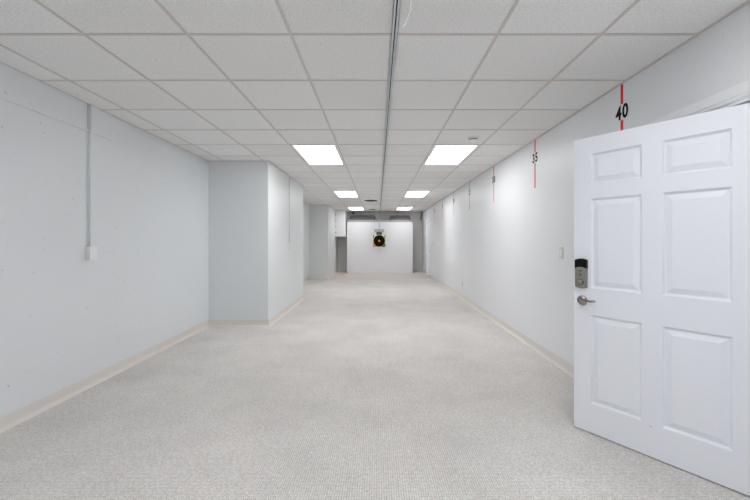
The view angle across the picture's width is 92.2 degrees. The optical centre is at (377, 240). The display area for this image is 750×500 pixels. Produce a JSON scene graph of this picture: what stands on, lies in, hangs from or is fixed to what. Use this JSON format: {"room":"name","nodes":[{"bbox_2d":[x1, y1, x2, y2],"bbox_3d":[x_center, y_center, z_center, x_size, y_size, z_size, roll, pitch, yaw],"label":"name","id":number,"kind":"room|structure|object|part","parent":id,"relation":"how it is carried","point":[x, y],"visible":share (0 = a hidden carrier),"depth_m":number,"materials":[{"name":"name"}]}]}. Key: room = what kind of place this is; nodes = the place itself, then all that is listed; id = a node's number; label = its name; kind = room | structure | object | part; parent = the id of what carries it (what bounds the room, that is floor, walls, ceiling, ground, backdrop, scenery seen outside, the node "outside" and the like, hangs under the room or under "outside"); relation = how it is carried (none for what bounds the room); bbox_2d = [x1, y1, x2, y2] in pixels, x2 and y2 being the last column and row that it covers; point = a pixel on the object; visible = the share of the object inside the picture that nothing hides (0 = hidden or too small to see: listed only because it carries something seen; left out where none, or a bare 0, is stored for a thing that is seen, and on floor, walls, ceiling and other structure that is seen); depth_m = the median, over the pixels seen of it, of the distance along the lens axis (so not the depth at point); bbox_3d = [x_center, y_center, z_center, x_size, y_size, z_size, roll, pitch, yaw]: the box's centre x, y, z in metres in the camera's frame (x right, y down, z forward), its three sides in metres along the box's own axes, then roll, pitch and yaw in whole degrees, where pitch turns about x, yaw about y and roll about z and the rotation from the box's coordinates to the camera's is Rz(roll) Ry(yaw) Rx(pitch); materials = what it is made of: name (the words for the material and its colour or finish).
{"room":"sports facility","nodes":[
{"label":"sports facility","id":0,"kind":"room"},
{"bbox_2d":[0,63,208,416],"bbox_3d":[-2.635,-0.020,1.452,0.133,2.780,8.104,0,0,0],"label":"wall","id":1,"kind":"structure","parent":0,"point":[66,318],"depth_m":3.17,"materials":[{"name":"paint"}]},
{"bbox_2d":[85,104,96,259],"bbox_3d":[-2.558,-0.519,3.215,0.051,1.385,0.078,0,0,0],"label":"conduit","id":2,"kind":"object","parent":1,"relation":"attached to","point":[90,252],"visible":1,"depth_m":3.21,"materials":[{"name":"grey"}]},
{"bbox_3d":[-2.534,0.114,3.215,0.004,0.118,0.078,0,0,0],"label":"plate","id":3,"kind":"part","parent":2,"relation":"part of","materials":[{"name":"white plastic"}]},
{"bbox_2d":[0,269,426,433],"bbox_3d":[-1.517,1.260,6.588,3.829,0.103,18.432,0,0,11],"label":"baseboard","id":4,"kind":"structure","parent":1,"relation":"attached to","point":[10,420],"depth_m":3.58,"materials":[{"name":"white plastic"}]},
{"bbox_2d":[303,202,308,278],"bbox_3d":[-2.380,-0.020,10.160,0.120,2.780,4.180,0,0,0],"label":"wall","id":5,"kind":"structure","parent":0,"point":[305,205],"depth_m":11.59,"materials":[{"name":"paint"}]},
{"bbox_2d":[309,205,337,275],"bbox_3d":[-2.070,-0.020,13.775,0.740,2.780,3.050,0,0,0],"label":"wall","id":6,"kind":"structure","parent":0,"point":[323,255],"depth_m":12.25,"materials":[{"name":"white paint"}]},
{"bbox_2d":[335,210,346,236],"bbox_3d":[-1.496,-0.684,14.856,0.407,1.054,0.886,0,0,0],"label":"box","id":7,"kind":"object","parent":6,"relation":"attached to","point":[340,215],"visible":0.98,"depth_m":14.42,"materials":[{"name":"white"}]},
{"bbox_2d":[0,272,749,499],"bbox_3d":[-0.344,1.340,6.350,4.474,0.060,17.900,0,0,0],"label":"floor","id":8,"kind":"structure","parent":0,"point":[365,389],"depth_m":2.60,"materials":[{"name":"carpet"}]},
{"bbox_2d":[209,161,302,319],"bbox_3d":[-2.184,-0.020,6.787,1.033,2.780,2.566,0,0,0],"label":"wall pier","id":9,"kind":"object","parent":8,"relation":"on","point":[254,274],"visible":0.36,"depth_m":5.50,"materials":[{"name":"white paint"}]},
{"bbox_2d":[288,176,291,247],"bbox_3d":[-1.645,-0.534,6.770,0.051,1.356,0.078,0,0,0],"label":"conduit","id":10,"kind":"object","parent":9,"relation":"attached to","point":[289,242],"visible":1,"depth_m":6.76,"materials":[{"name":"silver metal"}]},
{"bbox_2d":[347,211,412,272],"bbox_3d":[0.090,0.049,14.745,2.678,2.523,0.150,0,0,0],"label":"backstop","id":11,"kind":"object","parent":8,"relation":"on","point":[396,256],"visible":1,"depth_m":14.67,"materials":[{"name":"white"}]},
{"bbox_2d":[0,0,749,211],"bbox_3d":[-0.344,-1.222,6.350,4.474,0.022,17.900,0,0,0],"label":"ceiling","id":12,"kind":"structure","parent":0,"point":[213,80],"depth_m":2.58,"materials":[{"name":"tile"}]},
{"bbox_2d":[291,145,344,164],"bbox_3d":[-0.817,-1.244,5.173,0.587,0.064,1.196,0,0,0],"label":"ceiling light","id":13,"kind":"object","parent":12,"relation":"attached to","point":[311,154],"visible":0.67,"depth_m":5.10,"materials":[{"name":"white plastic"}]},
{"bbox_2d":[333,191,358,196],"bbox_3d":[-0.817,-1.244,9.441,0.587,0.064,1.196,0,0,0],"label":"ceiling light","id":14,"kind":"object","parent":12,"relation":"attached to","point":[338,193],"visible":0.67,"depth_m":9.31,"materials":[{"name":"white plastic"}]},
{"bbox_2d":[347,207,363,209],"bbox_3d":[-0.817,-1.244,13.708,0.587,0.064,1.196,0,0,0],"label":"ceiling light","id":15,"kind":"object","parent":12,"relation":"attached to","point":[349,208],"visible":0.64,"depth_m":13.67,"materials":[{"name":"white plastic"}]},
{"bbox_2d":[361,200,379,201],"bbox_3d":[-0.207,-1.255,10.965,0.587,0.102,0.587,0,0,0],"label":"ceiling vent","id":16,"kind":"object","parent":12,"relation":"in","point":[361,200],"visible":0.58,"depth_m":11.08,"materials":[{"name":"white metal"}]},
{"bbox_2d":[380,0,400,210],"bbox_3d":[0.098,-1.204,6.075,0.043,0.015,17.350,0,0,0],"label":"rail","id":17,"kind":"object","parent":12,"relation":"attached to","point":[396,3],"visible":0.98,"depth_m":2.51,"materials":[{"name":"silver metal"}]},
{"bbox_2d":[374,211,383,234],"bbox_3d":[0.060,-0.694,14.545,0.400,0.984,0.066,0,0,0],"label":"hanger","id":18,"kind":"object","parent":17,"relation":"hanging from","point":[379,231],"visible":1,"depth_m":14.54,"materials":[{"name":"grey metal"}]},
{"bbox_2d":[373,235,384,246],"bbox_3d":[0.062,0.012,14.503,0.486,0.486,0.012,0,0,0],"label":"target","id":19,"kind":"object","parent":18,"relation":"hanging from","point":[378,240],"visible":1,"depth_m":14.50,"materials":[{"name":"black paper"}]},
{"bbox_2d":[396,207,412,209],"bbox_3d":[1.012,-1.244,13.708,0.587,0.064,1.196,0,0,0],"label":"ceiling light","id":20,"kind":"object","parent":12,"relation":"attached to","point":[398,208],"visible":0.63,"depth_m":13.67,"materials":[{"name":"white plastic"}]},
{"bbox_2d":[402,0,411,26],"bbox_3d":[0.140,-1.117,1.720,0.047,0.198,0.008,0,0,0],"label":"wire","id":21,"kind":"object","parent":12,"relation":"hanging from","point":[410,0],"visible":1,"depth_m":1.72,"materials":[{"name":"white"}]},
{"bbox_2d":[404,191,430,196],"bbox_3d":[1.012,-1.244,9.441,0.587,0.064,1.196,0,0,0],"label":"ceiling light","id":22,"kind":"object","parent":12,"relation":"attached to","point":[408,193],"visible":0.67,"depth_m":9.31,"materials":[{"name":"white plastic"}]},
{"bbox_2d":[423,145,479,164],"bbox_3d":[1.012,-1.244,5.173,0.587,0.064,1.196,0,0,0],"label":"ceiling light","id":23,"kind":"object","parent":12,"relation":"attached to","point":[439,154],"visible":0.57,"depth_m":5.10,"materials":[{"name":"white plastic"}]},
{"bbox_2d":[468,136,477,141],"bbox_3d":[1.125,-1.194,4.260,0.124,0.046,0.124,0,0,0],"label":"smoke detector","id":24,"kind":"object","parent":12,"relation":"attached to","point":[471,138],"visible":1,"depth_m":4.22,"materials":[{"name":"white plastic"}]},
{"bbox_2d":[338,212,421,268],"bbox_3d":[0.162,-0.020,15.360,3.723,2.780,0.120,0,0,0],"label":"wall","id":25,"kind":"structure","parent":0,"point":[415,217],"depth_m":15.30,"materials":[{"name":"white paint"}]},
{"bbox_2d":[350,215,374,219],"bbox_3d":[-0.635,0.130,15.060,1.070,2.360,0.340,0,0,0],"label":"padding","id":26,"kind":"object","parent":25,"relation":"attached to","point":[353,217],"visible":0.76,"depth_m":14.91,"materials":[{"name":"grey fabric"}]},
{"bbox_2d":[390,215,409,219],"bbox_3d":[0.930,0.130,15.060,0.860,2.360,0.340,0,0,0],"label":"padding","id":27,"kind":"object","parent":25,"relation":"attached to","point":[393,217],"visible":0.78,"depth_m":14.91,"materials":[{"name":"grey"}]},
{"bbox_2d":[422,3,749,365],"bbox_3d":[1.956,-0.020,6.350,0.125,2.780,17.900,0,0,0],"label":"wall","id":28,"kind":"structure","parent":0,"point":[504,252],"depth_m":4.07,"materials":[{"name":"paint"}]},
{"bbox_2d":[427,218,430,276],"bbox_3d":[1.946,0.259,13.310,0.143,2.103,0.876,0,0,0],"label":"door frame","id":29,"kind":"structure","parent":28,"relation":"attached to","point":[428,220],"depth_m":13.67,"materials":[{"name":"white wood"}]},
{"bbox_2d":[429,222,429,274],"bbox_3d":[1.924,0.292,13.310,0.100,2.011,0.718,0,0,0],"label":"door","id":30,"kind":"structure","parent":28,"relation":"in","point":[429,222],"depth_m":13.51,"materials":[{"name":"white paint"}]},
{"bbox_2d":[492,167,494,201],"bbox_3d":[1.892,-0.921,5.879,0.002,0.579,0.137,0,0,0],"label":"distance mark","id":31,"kind":"object","parent":28,"relation":"attached to","point":[493,167],"visible":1,"depth_m":5.89,"materials":[{"name":"red paint"}]},
{"bbox_2d":[430,275,573,377],"bbox_3d":[1.880,1.260,7.813,0.026,0.103,10.114,0,0,0],"label":"baseboard","id":32,"kind":"structure","parent":28,"relation":"attached to","point":[552,357],"depth_m":4.74,"materials":[{"name":"white plastic"}]},
{"bbox_2d":[533,140,536,187],"bbox_3d":[1.892,-0.921,4.337,0.002,0.579,0.134,0,0,0],"label":"distance mark","id":33,"kind":"object","parent":28,"relation":"attached to","point":[535,156],"visible":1,"depth_m":4.32,"materials":[{"name":"red"}]},
{"bbox_2d":[559,247,563,258],"bbox_3d":[1.887,0.127,3.710,0.014,0.122,0.075,0,0,0],"label":"light switch","id":34,"kind":"object","parent":28,"relation":"attached to","point":[561,249],"visible":1,"depth_m":3.70,"materials":[{"name":"white plastic"}]},
{"bbox_2d":[616,84,627,129],"bbox_3d":[1.892,-1.017,2.796,0.002,0.387,0.144,0,0,0],"label":"distance mark","id":35,"kind":"object","parent":28,"relation":"attached to","point":[618,114],"visible":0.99,"depth_m":2.79,"materials":[{"name":"red"}]},
{"bbox_2d":[574,103,749,495],"bbox_3d":[1.644,0.300,2.163,0.102,2.004,0.931,0,0,-36],"label":"door","id":36,"kind":"structure","parent":28,"relation":"in","point":[662,209],"depth_m":2.11,"materials":[{"name":"white paint"}]},
{"bbox_3d":[1.394,0.412,2.474,0.046,0.068,0.068,0,0,-36],"label":"lever handle","id":37,"kind":"part","parent":36,"relation":"part of","materials":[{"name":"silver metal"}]},
{"bbox_3d":[1.404,0.408,2.424,0.025,0.027,0.110,0,0,-32],"label":"lever","id":38,"kind":"part","parent":36,"relation":"part of","materials":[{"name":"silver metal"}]},
{"bbox_2d":[643,79,749,125],"bbox_3d":[1.946,0.246,2.232,0.143,2.128,1.103,0,0,0],"label":"door frame","id":39,"kind":"structure","parent":28,"relation":"attached to","point":[734,94],"depth_m":1.99,"materials":[{"name":"white wood"}]}
]}

